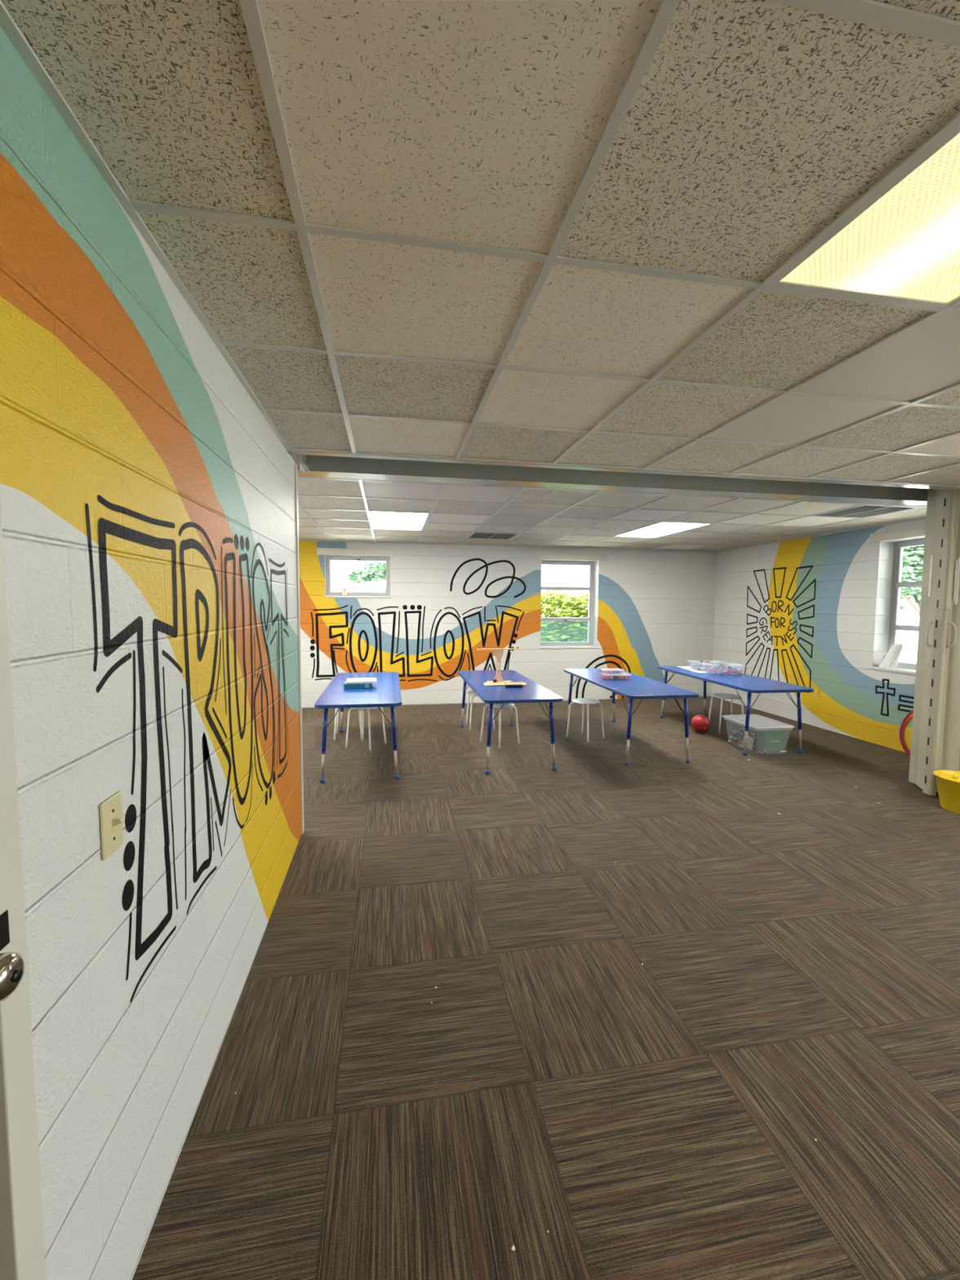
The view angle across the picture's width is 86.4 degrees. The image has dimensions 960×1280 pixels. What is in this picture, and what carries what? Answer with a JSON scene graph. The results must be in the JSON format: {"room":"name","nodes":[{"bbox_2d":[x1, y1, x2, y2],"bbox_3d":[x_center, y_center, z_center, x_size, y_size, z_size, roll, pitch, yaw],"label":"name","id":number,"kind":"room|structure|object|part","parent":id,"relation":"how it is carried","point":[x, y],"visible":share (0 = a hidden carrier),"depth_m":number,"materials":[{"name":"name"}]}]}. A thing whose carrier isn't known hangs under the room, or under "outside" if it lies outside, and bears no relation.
{"room":"classroom","nodes":[
{"label":"classroom","id":0,"kind":"room"},
{"bbox_2d":[0,25,301,1279],"bbox_3d":[-0.692,0.317,0.018,0.202,2.400,6.630,0,4,-10],"label":"wall","id":1,"kind":"structure","parent":0,"point":[148,500],"depth_m":1.13,"materials":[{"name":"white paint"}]},
{"bbox_2d":[0,497,46,1279],"bbox_3d":[-0.711,0.445,0.303,0.261,2.103,1.020,0,4,-10],"label":"door","id":2,"kind":"structure","parent":1,"relation":"in","point":[22,1247],"depth_m":0.79,"materials":[{"name":"cream paint"},{"name":"polished metal"}]},
{"bbox_3d":[-0.726,0.438,0.768,0.017,0.053,0.024,0,4,-10],"label":"strike plate","id":3,"kind":"part","parent":2,"relation":"part of","materials":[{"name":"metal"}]},
{"bbox_3d":[-0.696,0.475,0.715,0.083,0.072,0.072,0,4,-10],"label":"knob","id":4,"kind":"part","parent":2,"relation":"part of","materials":[{"name":"silver metal"}]},
{"bbox_2d":[99,791,123,860],"bbox_3d":[-0.762,0.387,1.072,0.024,0.118,0.077,0,4,-10],"label":"light switch","id":5,"kind":"object","parent":1,"relation":"attached to","point":[110,810],"visible":1,"depth_m":1.06,"materials":[{"name":"beige plastic"}]},
{"bbox_2d":[294,463,303,834],"bbox_3d":[-1.272,0.086,3.288,0.222,2.390,0.044,0,4,-10],"label":"trim","id":6,"kind":"structure","parent":1,"relation":"attached to","point":[295,464],"depth_m":3.29,"materials":[{"name":"paint"}]},
{"bbox_2d":[288,453,299,467],"bbox_3d":[0.998,-1.256,2.412,8.380,0.420,11.368,0,4,-10],"label":"deck","id":7,"kind":"object","parent":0,"point":[293,456],"visible":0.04,"depth_m":4.43,"materials":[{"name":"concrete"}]},
{"bbox_2d":[0,0,959,484],"bbox_3d":[2.333,-0.903,0.327,5.880,0.015,6.360,0,4,-10],"label":"ceiling","id":8,"kind":"structure","parent":0,"point":[750,126],"depth_m":1.11,"materials":[{"name":"tile"}]},
{"bbox_2d":[0,0,959,487],"bbox_3d":[2.332,-0.891,0.329,5.880,0.007,6.362,0,4,-10],"label":"grid","id":9,"kind":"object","parent":8,"relation":"attached to","point":[870,12],"depth_m":1.26,"materials":[{"name":"white metal"}]},
{"bbox_2d":[769,125,959,307],"bbox_3d":[1.187,-0.985,0.864,0.586,0.100,1.195,0,4,-10],"label":"ceiling light","id":10,"kind":"object","parent":8,"relation":"attached to","point":[903,245],"visible":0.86,"depth_m":1.26,"materials":[{"name":"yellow plastic"}]},
{"bbox_2d":[298,540,716,707],"bbox_3d":[0.126,-0.241,7.963,8.180,2.400,0.302,0,4,-10],"label":"wall","id":11,"kind":"structure","parent":0,"point":[652,609],"depth_m":7.81,"materials":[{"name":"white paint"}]},
{"bbox_2d":[316,547,396,556],"bbox_3d":[-1.776,-1.273,7.405,1.127,0.097,0.032,0,4,-10],"label":"trim","id":12,"kind":"structure","parent":11,"relation":"attached to","point":[323,551],"depth_m":7.39,"materials":[{"name":"paint"}]},
{"bbox_2d":[324,555,391,598],"bbox_3d":[-1.786,-0.924,7.502,0.942,0.607,0.188,0,4,-10],"label":"window","id":13,"kind":"structure","parent":11,"relation":"in","point":[386,594],"depth_m":7.51,"materials":[{"name":"plastic"}]},
{"bbox_2d":[342,586,347,595],"bbox_3d":[-1.967,-0.714,7.442,0.080,0.146,0.069,0,4,-10],"label":"bunny figurine","id":14,"kind":"object","parent":13,"relation":"on","point":[344,593],"visible":1,"depth_m":7.42,"materials":[{"name":"white ceramic"}]},
{"bbox_3d":[-1.782,-0.631,7.488,0.942,0.026,0.118,0,4,-10],"label":"sill","id":15,"kind":"part","parent":13,"relation":"part of","materials":[{"name":"paint"}]},
{"bbox_2d":[539,560,597,648],"bbox_3d":[1.386,-0.566,8.134,0.955,1.384,0.278,0,4,-10],"label":"window","id":16,"kind":"structure","parent":11,"relation":"in","point":[544,645],"depth_m":8.23,"materials":[{"name":"plastic"}]},
{"bbox_3d":[1.366,-0.136,8.262,0.869,0.394,0.035,0,4,-10],"label":"sash","id":17,"kind":"part","parent":16,"relation":"part of","materials":[{"name":"plastic"}]},
{"bbox_3d":[1.369,-0.579,8.230,0.869,0.495,0.035,0,4,-10],"label":"sash","id":18,"kind":"part","parent":16,"relation":"part of","materials":[{"name":"glass"}]},
{"bbox_3d":[1.372,-1.027,8.199,0.869,0.403,0.035,0,4,-10],"label":"sash","id":19,"kind":"part","parent":16,"relation":"part of","materials":[{"name":"glass"}]},
{"bbox_3d":[1.388,0.114,8.148,0.955,0.026,0.208,0,4,-10],"label":"sill","id":20,"kind":"part","parent":16,"relation":"part of","materials":[{"name":"paint"}]},
{"bbox_2d":[536,552,606,560],"bbox_3d":[1.425,-1.295,7.970,1.142,0.091,0.032,0,4,-10],"label":"trim","id":21,"kind":"structure","parent":11,"relation":"attached to","point":[539,556],"depth_m":7.95,"materials":[{"name":"paint"}]},
{"bbox_2d":[132,696,959,1279],"bbox_3d":[0.981,1.407,2.600,8.380,0.120,11.368,0,4,-10],"label":"floor","id":22,"kind":"structure","parent":0,"point":[797,984],"depth_m":1.89,"materials":[{"name":"carpet"}]},
{"bbox_2d":[333,707,364,741],"bbox_3d":[-1.483,0.886,5.783,0.316,0.441,0.316,0,4,-10],"label":"stool","id":23,"kind":"object","parent":22,"relation":"on","point":[360,711],"visible":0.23,"depth_m":5.67,"materials":[{"name":"white metal"}]},
{"bbox_3d":[-1.556,0.896,5.678,0.019,0.412,0.177,3,5,35],"label":"leg","id":24,"kind":"part","parent":23,"relation":"part of","materials":[{"name":"white metal"}]},
{"bbox_3d":[-1.588,0.883,5.856,0.177,0.412,0.019,3,5,35],"label":"leg","id":25,"kind":"part","parent":23,"relation":"part of","materials":[{"name":"white metal"}]},
{"bbox_3d":[-1.378,0.894,5.709,0.177,0.412,0.019,3,5,35],"label":"leg","id":26,"kind":"part","parent":23,"relation":"part of","materials":[{"name":"white metal"}]},
{"bbox_2d":[314,671,401,782],"bbox_3d":[-1.177,0.803,5.207,0.714,0.690,1.980,0,4,-10],"label":"table","id":27,"kind":"object","parent":22,"relation":"on","point":[386,692],"visible":1,"depth_m":4.54,"materials":[{"name":"blue laminate"}]},
{"bbox_3d":[-1.301,0.753,4.326,0.100,0.413,0.080,0,4,-10],"label":"leg","id":28,"kind":"part","parent":27,"relation":"part of","materials":[{"name":"blue metal"}]},
{"bbox_2d":[343,680,374,689],"bbox_3d":[-1.190,0.441,5.048,0.275,0.055,0.226,0,4,-8],"label":"book","id":29,"kind":"object","parent":27,"relation":"on","point":[346,686],"visible":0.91,"depth_m":4.94,"materials":[{"name":"blue paper"}]},
{"bbox_2d":[346,677,377,683],"bbox_3d":[-1.172,0.403,5.069,0.285,0.018,0.226,-1,4,-13],"label":"book","id":30,"kind":"object","parent":29,"relation":"on","point":[369,680],"visible":1,"depth_m":5.02,"materials":[{"name":"white paper"}]},
{"bbox_3d":[-0.759,0.750,4.422,0.100,0.413,0.080,0,4,-10],"label":"leg","id":31,"kind":"part","parent":27,"relation":"part of","materials":[{"name":"blue metal"}]},
{"bbox_2d":[345,706,386,751],"bbox_3d":[-1.210,0.913,5.431,0.316,0.441,0.316,2,4,22],"label":"stool","id":32,"kind":"object","parent":22,"relation":"on","point":[367,708],"visible":0.64,"depth_m":5.35,"materials":[{"name":"white metal"}]},
{"bbox_3d":[-1.329,0.918,5.381,0.177,0.412,0.019,-1,4,-23],"label":"leg","id":33,"kind":"part","parent":32,"relation":"part of","materials":[{"name":"white metal"}]},
{"bbox_3d":[-1.261,0.907,5.549,0.019,0.412,0.177,-1,4,-23],"label":"leg","id":34,"kind":"part","parent":32,"relation":"part of","materials":[{"name":"white metal"}]},
{"bbox_3d":[-1.209,0.701,5.416,0.316,0.016,0.316,-1,4,-23],"label":"seat","id":35,"kind":"part","parent":32,"relation":"part of","materials":[{"name":"white plastic"}]},
{"bbox_3d":[-1.160,0.924,5.313,0.019,0.412,0.177,-1,4,-23],"label":"leg","id":36,"kind":"part","parent":32,"relation":"part of","materials":[{"name":"white metal"}]},
{"bbox_3d":[-1.092,0.912,5.481,0.177,0.412,0.019,-1,4,-23],"label":"leg","id":37,"kind":"part","parent":32,"relation":"part of","materials":[{"name":"white metal"}]},
{"bbox_2d":[465,690,494,731],"bbox_3d":[0.002,0.861,6.277,0.316,0.441,0.316,0,4,-10],"label":"stool","id":38,"kind":"object","parent":22,"relation":"on","point":[473,693],"visible":0.42,"depth_m":6.17,"materials":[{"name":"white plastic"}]},
{"bbox_3d":[-0.104,0.857,6.351,0.177,0.412,0.019,3,5,35],"label":"leg","id":39,"kind":"part","parent":38,"relation":"part of","materials":[{"name":"white metal"}]},
{"bbox_3d":[0.003,0.649,6.263,0.316,0.016,0.316,3,5,35],"label":"seat","id":40,"kind":"part","parent":38,"relation":"part of","materials":[{"name":"white plastic"}]},
{"bbox_3d":[-0.072,0.870,6.173,0.019,0.412,0.177,3,5,35],"label":"leg","id":41,"kind":"part","parent":38,"relation":"part of","materials":[{"name":"white metal"}]},
{"bbox_3d":[0.107,0.869,6.204,0.177,0.412,0.019,3,5,35],"label":"leg","id":42,"kind":"part","parent":38,"relation":"part of","materials":[{"name":"white metal"}]},
{"bbox_2d":[480,702,519,749],"bbox_3d":[0.216,0.914,5.546,0.316,0.441,0.316,-3,5,-42],"label":"stool","id":43,"kind":"object","parent":22,"relation":"on","point":[511,704],"visible":0.82,"depth_m":5.52,"materials":[{"name":"white metal"}]},
{"bbox_3d":[0.088,0.915,5.552,0.177,0.412,0.019,1,4,3],"label":"leg","id":44,"kind":"part","parent":43,"relation":"part of","materials":[{"name":"white metal"}]},
{"bbox_3d":[0.210,0.925,5.418,0.019,0.412,0.177,1,4,3],"label":"leg","id":45,"kind":"part","parent":43,"relation":"part of","materials":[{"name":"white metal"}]},
{"bbox_3d":[0.218,0.702,5.531,0.316,0.016,0.316,1,4,3],"label":"seat","id":46,"kind":"part","parent":43,"relation":"part of","materials":[{"name":"white plastic"}]},
{"bbox_3d":[0.223,0.907,5.674,0.019,0.412,0.177,1,4,3],"label":"leg","id":47,"kind":"part","parent":43,"relation":"part of","materials":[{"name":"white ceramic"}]},
{"bbox_3d":[0.345,0.918,5.539,0.177,0.412,0.019,1,4,3],"label":"leg","id":48,"kind":"part","parent":43,"relation":"part of","materials":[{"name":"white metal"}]},
{"bbox_2d":[457,670,562,773],"bbox_3d":[0.232,0.794,5.455,0.714,0.690,1.980,0,4,-10],"label":"table","id":49,"kind":"object","parent":22,"relation":"on","point":[533,692],"visible":0.94,"depth_m":4.85,"materials":[{"name":"blue laminate"}]},
{"bbox_3d":[-0.178,0.625,6.228,0.100,0.413,0.080,0,4,-10],"label":"leg","id":50,"kind":"part","parent":49,"relation":"part of","materials":[{"name":"blue metal"}]},
{"bbox_3d":[0.101,0.744,4.575,0.100,0.413,0.080,0,4,-10],"label":"leg","id":51,"kind":"part","parent":49,"relation":"part of","materials":[{"name":"blue metal"}]},
{"bbox_2d":[476,647,520,682],"bbox_3d":[0.196,0.264,5.383,0.460,0.379,0.070,0,4,-10],"label":"balance scale","id":52,"kind":"object","parent":49,"relation":"on","point":[498,652],"visible":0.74,"depth_m":5.37,"materials":[{"name":"brown wood"}]},
{"bbox_2d":[483,682,526,686],"bbox_3d":[0.258,0.455,5.271,0.430,0.014,0.150,0,4,-7],"label":"board","id":53,"kind":"object","parent":49,"relation":"on","point":[484,683],"visible":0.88,"depth_m":5.22,"materials":[{"name":"brown wood"}]},
{"bbox_2d":[505,684,522,688],"bbox_3d":[0.339,0.461,5.112,0.170,0.026,0.060,0,4,-6],"label":"eraser","id":54,"kind":"object","parent":49,"relation":"on","point":[507,686],"visible":1,"depth_m":5.09,"materials":[{"name":"black plastic"}]},
{"bbox_3d":[0.643,0.741,4.667,0.100,0.413,0.080,0,4,-10],"label":"leg","id":55,"kind":"part","parent":49,"relation":"part of","materials":[{"name":"blue metal"}]},
{"bbox_2d":[565,697,604,743],"bbox_3d":[1.194,0.903,5.786,0.316,0.441,0.316,-3,5,-42],"label":"stool","id":56,"kind":"object","parent":22,"relation":"on","point":[587,701],"visible":1,"depth_m":5.77,"materials":[{"name":"white metal"}]},
{"bbox_3d":[1.066,0.904,5.793,0.177,0.412,0.019,1,4,3],"label":"leg","id":57,"kind":"part","parent":56,"relation":"part of","materials":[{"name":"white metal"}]},
{"bbox_3d":[1.201,0.896,5.914,0.019,0.412,0.177,1,4,3],"label":"leg","id":58,"kind":"part","parent":56,"relation":"part of","materials":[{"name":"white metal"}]},
{"bbox_3d":[1.196,0.691,5.771,0.316,0.016,0.316,1,4,3],"label":"seat","id":59,"kind":"part","parent":56,"relation":"part of","materials":[{"name":"white plastic"}]},
{"bbox_3d":[1.188,0.914,5.658,0.019,0.412,0.177,1,4,3],"label":"leg","id":60,"kind":"part","parent":56,"relation":"part of","materials":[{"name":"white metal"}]},
{"bbox_3d":[1.323,0.907,5.780,0.177,0.412,0.019,1,4,3],"label":"leg","id":61,"kind":"part","parent":56,"relation":"part of","materials":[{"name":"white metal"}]},
{"bbox_2d":[564,668,699,765],"bbox_3d":[1.567,0.785,5.714,0.714,0.690,1.980,0,4,-9],"label":"table","id":62,"kind":"object","parent":22,"relation":"on","point":[637,686],"visible":0.96,"depth_m":5.10,"materials":[{"name":"blue plastic"}]},
{"bbox_3d":[1.167,0.615,6.492,0.100,0.413,0.080,0,4,-9],"label":"leg","id":63,"kind":"part","parent":62,"relation":"part of","materials":[{"name":"blue metal"}]},
{"bbox_3d":[1.710,0.613,6.577,0.100,0.413,0.080,0,4,-9],"label":"leg","id":64,"kind":"part","parent":62,"relation":"part of","materials":[{"name":"blue metal"}]},
{"bbox_2d":[601,674,630,679],"bbox_3d":[1.525,0.408,5.741,0.308,0.058,0.198,0,4,-7],"label":"box","id":65,"kind":"object","parent":62,"relation":"on","point":[604,676],"visible":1,"depth_m":5.68,"materials":[{"name":"clear plastic"}]},
{"bbox_2d":[601,670,622,672],"bbox_3d":[1.500,0.353,5.793,0.233,0.042,0.168,0,4,-7],"label":"box","id":66,"kind":"object","parent":65,"relation":"on","point":[605,671],"visible":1,"depth_m":5.76,"materials":[{"name":"clear plastic"}]},
{"bbox_3d":[1.425,0.734,4.836,0.100,0.413,0.080,0,4,-9],"label":"leg","id":67,"kind":"part","parent":62,"relation":"part of","materials":[{"name":"blue metal"}]},
{"bbox_3d":[1.969,0.732,4.921,0.100,0.413,0.080,0,4,-9],"label":"leg","id":68,"kind":"part","parent":62,"relation":"part of","materials":[{"name":"blue metal"}]},
{"bbox_2d":[691,715,710,733],"bbox_3d":[2.640,1.002,6.113,0.214,0.214,0.214,0,4,-10],"label":"ball","id":69,"kind":"object","parent":22,"relation":"on","point":[700,723],"visible":1,"depth_m":6.04,"materials":[{"name":"red rubber"}]},
{"bbox_2d":[708,693,744,734],"bbox_3d":[2.976,0.887,6.179,0.316,0.441,0.316,0,4,-1],"label":"stool","id":70,"kind":"object","parent":22,"relation":"on","point":[724,695],"visible":0.88,"depth_m":6.12,"materials":[{"name":"white metal"}]},
{"bbox_3d":[2.884,0.882,6.269,0.177,0.412,0.019,4,6,44],"label":"leg","id":71,"kind":"part","parent":70,"relation":"part of","materials":[{"name":"white metal"}]},
{"bbox_3d":[2.887,0.895,6.087,0.019,0.412,0.177,4,6,44],"label":"leg","id":72,"kind":"part","parent":70,"relation":"part of","materials":[{"name":"white metal"}]},
{"bbox_3d":[2.978,0.675,6.165,0.316,0.016,0.316,4,6,44],"label":"seat","id":73,"kind":"part","parent":70,"relation":"part of","materials":[{"name":"white plastic"}]},
{"bbox_3d":[3.065,0.883,6.272,0.019,0.412,0.177,4,6,44],"label":"leg","id":74,"kind":"part","parent":70,"relation":"part of","materials":[{"name":"white metal"}]},
{"bbox_3d":[3.069,0.896,6.091,0.177,0.412,0.019,4,6,44],"label":"leg","id":75,"kind":"part","parent":70,"relation":"part of","materials":[{"name":"white metal"}]},
{"bbox_2d":[657,665,813,755],"bbox_3d":[2.885,0.768,6.068,0.714,0.690,1.980,0,4,-8],"label":"table","id":76,"kind":"object","parent":22,"relation":"on","point":[750,684],"visible":0.94,"depth_m":5.41,"materials":[{"name":"blue laminate"}]},
{"bbox_3d":[2.498,0.598,6.852,0.100,0.413,0.080,0,4,-8],"label":"leg","id":77,"kind":"part","parent":76,"relation":"part of","materials":[{"name":"blue metal"}]},
{"bbox_2d":[675,666,692,668],"bbox_3d":[2.807,0.364,6.835,0.280,0.001,0.216,0,4,-12],"label":"paper sheet","id":78,"kind":"object","parent":76,"relation":"on","point":[684,667],"visible":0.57,"depth_m":6.82,"materials":[{"name":"white paper"}]},
{"bbox_2d":[689,670,711,672],"bbox_3d":[2.825,0.397,6.413,0.280,0.001,0.216,0,4,-7],"label":"paper sheet","id":79,"kind":"object","parent":76,"relation":"on","point":[696,671],"visible":0.64,"depth_m":6.43,"materials":[{"name":"white paper"}]},
{"bbox_3d":[3.042,0.596,6.928,0.100,0.413,0.080,0,4,-8],"label":"leg","id":80,"kind":"part","parent":76,"relation":"part of","materials":[{"name":"blue metal"}]},
{"bbox_3d":[2.730,0.717,5.193,0.100,0.413,0.080,0,4,-8],"label":"leg","id":81,"kind":"part","parent":76,"relation":"part of","materials":[{"name":"blue metal"}]},
{"bbox_3d":[3.275,0.715,5.269,0.100,0.413,0.080,0,4,-8],"label":"leg","id":82,"kind":"part","parent":76,"relation":"part of","materials":[{"name":"blue metal"}]},
{"bbox_2d":[722,714,794,752],"bbox_3d":[2.947,1.004,5.455,0.444,0.306,0.600,0,4,-8],"label":"storage bin","id":83,"kind":"object","parent":22,"relation":"on","point":[757,722],"visible":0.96,"depth_m":5.35,"materials":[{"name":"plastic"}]},
{"bbox_2d":[728,728,755,747],"bbox_3d":[2.911,1.066,5.552,0.329,0.152,0.265,0,4,-10],"label":"bricks","id":84,"kind":"object","parent":83,"relation":"in","point":[740,734],"visible":0.49,"depth_m":5.53},
{"bbox_2d":[742,733,754,750],"bbox_3d":[2.806,1.061,5.346,0.004,0.161,0.168,0,4,-10],"label":"booklet","id":85,"kind":"object","parent":83,"relation":"in","point":[750,740],"visible":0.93,"depth_m":5.32,"materials":[{"name":"white paper"}]},
{"bbox_3d":[2.948,0.862,5.445,0.444,0.021,0.600,0,4,-8],"label":"lid","id":86,"kind":"part","parent":83,"relation":"part of","materials":[{"name":"plastic"}]},
{"bbox_2d":[755,728,784,751],"bbox_3d":[3.020,1.037,5.332,0.220,0.235,0.142,0,4,-8],"label":"box","id":87,"kind":"object","parent":83,"relation":"in","point":[766,740],"visible":0.78,"depth_m":5.27,"materials":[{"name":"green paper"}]},
{"bbox_2d":[756,750,784,754],"bbox_3d":[2.983,1.149,5.245,0.295,0.029,0.060,0,4,-10],"label":"bricks","id":88,"kind":"object","parent":83,"relation":"in","point":[764,751],"visible":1,"depth_m":5.23},
{"bbox_2d":[899,709,913,756],"bbox_3d":[4.283,0.893,4.721,0.653,0.651,0.070,3,5,28],"label":"hoop","id":89,"kind":"object","parent":22,"relation":"on","point":[910,713],"visible":0.35,"depth_m":4.85,"materials":[{"name":"pink plastic"}]},
{"bbox_2d":[902,714,912,752],"bbox_3d":[4.311,0.918,4.774,0.592,0.591,0.065,3,5,34],"label":"hoop","id":90,"kind":"object","parent":22,"relation":"on","point":[911,716],"visible":0.19,"depth_m":4.91,"materials":[{"name":"orange plastic"}]},
{"bbox_2d":[903,718,912,751],"bbox_3d":[4.341,0.934,4.831,0.552,0.551,0.062,4,5,42],"label":"hoop","id":91,"kind":"object","parent":22,"relation":"on","point":[911,719],"visible":0.14,"depth_m":4.98,"materials":[{"name":"yellow plastic"}]},
{"bbox_2d":[908,488,959,795],"bbox_3d":[4.073,-0.048,4.195,1.082,2.562,0.318,0,4,-10],"label":"wall","id":92,"kind":"structure","parent":22,"relation":"on","point":[935,726],"depth_m":4.07,"materials":[{"name":"plastic"}]},
{"bbox_2d":[286,449,959,506],"bbox_3d":[0.740,-1.253,3.584,7.880,0.374,0.640,0,4,-10],"label":"ceiling beam","id":93,"kind":"structure","parent":92,"relation":"attached to","point":[317,464],"depth_m":3.71,"materials":[{"name":"grey metal"}]},
{"bbox_3d":[3.575,-0.046,4.071,0.058,0.202,0.020,-1,4,-22],"label":"handle","id":94,"kind":"part","parent":92,"relation":"part of","materials":[{"name":"plastic"}]},
{"bbox_3d":[3.625,-0.029,4.023,0.048,2.542,0.075,0,4,-10],"label":"lead post","id":95,"kind":"part","parent":92,"relation":"part of","materials":[{"name":"metal"}]},
{"bbox_3d":[3.680,-0.040,3.989,0.056,0.202,0.022,4,5,39],"label":"handle","id":96,"kind":"part","parent":92,"relation":"part of","materials":[{"name":"plastic"}]},
{"bbox_2d":[933,769,959,813],"bbox_3d":[3.610,1.150,3.832,0.336,0.253,0.336,0,4,-10],"label":"bucket","id":97,"kind":"object","parent":22,"relation":"on","point":[948,790],"visible":1,"depth_m":3.80,"materials":[{"name":"yellow plastic"}]},
{"bbox_2d":[939,773,959,781],"bbox_3d":[3.611,1.067,3.837,0.270,0.067,0.258,-3,5,-39],"label":"balls","id":98,"kind":"object","parent":97,"relation":"in","point":[953,776],"visible":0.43,"depth_m":3.92},
{"bbox_2d":[297,476,926,551],"bbox_3d":[0.348,-1.303,5.805,7.880,0.015,3.868,0,4,-10],"label":"ceiling","id":99,"kind":"structure","parent":0,"point":[305,486],"depth_m":5.13,"materials":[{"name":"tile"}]},
{"bbox_2d":[368,511,430,530],"bbox_3d":[-0.881,-1.329,5.537,0.586,0.100,1.195,0,4,-10],"label":"ceiling light","id":100,"kind":"object","parent":99,"relation":"attached to","point":[380,520],"visible":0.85,"depth_m":5.46,"materials":[{"name":"white plastic"}]},
{"bbox_2d":[467,532,519,539],"bbox_3d":[0.160,-1.376,6.649,0.586,0.050,0.586,0,4,-10],"label":"ceiling vent","id":101,"kind":"object","parent":99,"relation":"in","point":[475,535],"visible":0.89,"depth_m":6.65,"materials":[{"name":"grey metal"}]},
{"bbox_2d":[615,522,709,537],"bbox_3d":[2.120,-1.347,6.067,0.586,0.100,1.195,0,4,-10],"label":"ceiling light","id":102,"kind":"object","parent":99,"relation":"attached to","point":[660,529],"visible":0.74,"depth_m":6.00,"materials":[{"name":"white plastic"}]},
{"bbox_2d":[812,505,918,518],"bbox_3d":[3.586,-1.222,4.783,0.586,0.050,0.586,0,4,-10],"label":"ceiling vent","id":103,"kind":"object","parent":99,"relation":"in","point":[864,511],"visible":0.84,"depth_m":4.79,"materials":[{"name":"grey metal"}]},
{"bbox_2d":[711,519,925,752],"bbox_3d":[4.975,0.130,3.164,0.302,2.400,10.868,0,4,-10],"label":"wall","id":104,"kind":"structure","parent":0,"point":[814,612],"depth_m":6.39,"materials":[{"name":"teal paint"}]},
{"bbox_2d":[813,688,819,698],"bbox_3d":[4.242,0.680,6.439,0.014,0.116,0.072,0,4,-10],"label":"outlet","id":105,"kind":"object","parent":104,"relation":"attached to","point":[816,694],"visible":1,"depth_m":6.43,"materials":[{"name":"yellow plastic"}]},
{"bbox_2d":[870,538,924,674],"bbox_3d":[4.583,-0.347,5.209,0.278,1.402,0.970,0,4,-10],"label":"window","id":106,"kind":"structure","parent":104,"relation":"in","point":[901,667],"depth_m":5.61,"materials":[{"name":"plastic"}]},
{"bbox_2d":[879,643,903,668],"bbox_3d":[4.479,0.169,5.583,0.115,0.265,0.224,-2,5,-27],"label":"open book","id":107,"kind":"object","parent":106,"relation":"on","point":[891,660],"visible":1,"depth_m":5.53,"materials":[{"name":"white paper"}]},
{"bbox_3d":[4.544,0.339,5.252,0.208,0.026,0.970,0,4,-10],"label":"sill","id":108,"kind":"part","parent":106,"relation":"part of","materials":[{"name":"paint"}]},
{"bbox_3d":[4.677,0.093,5.258,0.035,0.405,0.884,0,4,-10],"label":"sash","id":109,"kind":"part","parent":106,"relation":"part of","materials":[{"name":"plastic"}]},
{"bbox_3d":[4.680,-0.344,5.227,0.035,0.470,0.884,0,4,-10],"label":"sash","id":110,"kind":"part","parent":106,"relation":"part of","materials":[{"name":"glass"}]},
{"bbox_3d":[4.683,-0.795,5.195,0.035,0.435,0.884,0,4,-10],"label":"sash","id":111,"kind":"part","parent":106,"relation":"part of","materials":[{"name":"glass"}]},
{"bbox_2d":[869,525,925,542],"bbox_3d":[4.473,-1.096,5.133,0.032,0.098,1.185,0,4,-10],"label":"trim","id":112,"kind":"structure","parent":104,"relation":"attached to","point":[918,531],"depth_m":5.39,"materials":[{"name":"paint"}]},
{"label":"outside","id":113,"kind":"structure","parent":0,"visible":0},
{"bbox_2d":[583,617,919,663],"bbox_3d":[11.580,0.919,17.386,150.000,0.100,150.000,0,4,-10],"label":"ground","id":114,"kind":"structure","parent":113,"point":[908,639],"depth_m":29.89,"materials":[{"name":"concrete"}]},
{"bbox_2d":[345,560,386,591],"bbox_3d":[-3.280,-0.988,17.209,2.436,3.549,2.063,0,4,-10],"label":"tree","id":115,"kind":"object","parent":114,"relation":"on","point":[362,576],"visible":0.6,"depth_m":16.66,"materials":[{"name":"green plant"}]},
{"bbox_2d":[540,590,588,641],"bbox_3d":[2.391,-0.095,12.955,4.990,2.433,1.679,0,4,-10],"label":"bush","id":116,"kind":"object","parent":114,"relation":"on","point":[550,631],"visible":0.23,"depth_m":12.47,"materials":[{"name":"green plant"}]},
{"bbox_2d":[899,545,924,616],"bbox_3d":[11.069,-1.670,12.354,3.722,5.794,5.749,-1,4,-15],"label":"tree","id":117,"kind":"object","parent":114,"relation":"on","point":[908,557],"visible":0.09,"depth_m":12.53,"materials":[{"name":"green plant"}]},
{"bbox_3d":[2.962,0.354,6.210,0.399,0.118,0.324,0,4,-7],"label":"tub","id":118,"kind":"object","parent":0,"visible":0},
{"bbox_2d":[707,666,741,675],"bbox_3d":[2.964,0.368,6.210,0.328,0.078,0.259,0,4,-7],"label":"bricks","id":119,"kind":"object","parent":118,"relation":"in","point":[721,670],"visible":1,"depth_m":6.14},
{"bbox_3d":[2.888,0.331,6.546,0.364,0.115,0.304,0,4,-7],"label":"tub","id":120,"kind":"object","parent":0,"visible":0},
{"bbox_2d":[691,663,719,670],"bbox_3d":[2.889,0.345,6.551,0.310,0.073,0.254,0,4,-7],"label":"bricks","id":121,"kind":"object","parent":120,"relation":"in","point":[699,666],"visible":0.88,"depth_m":6.48}
]}

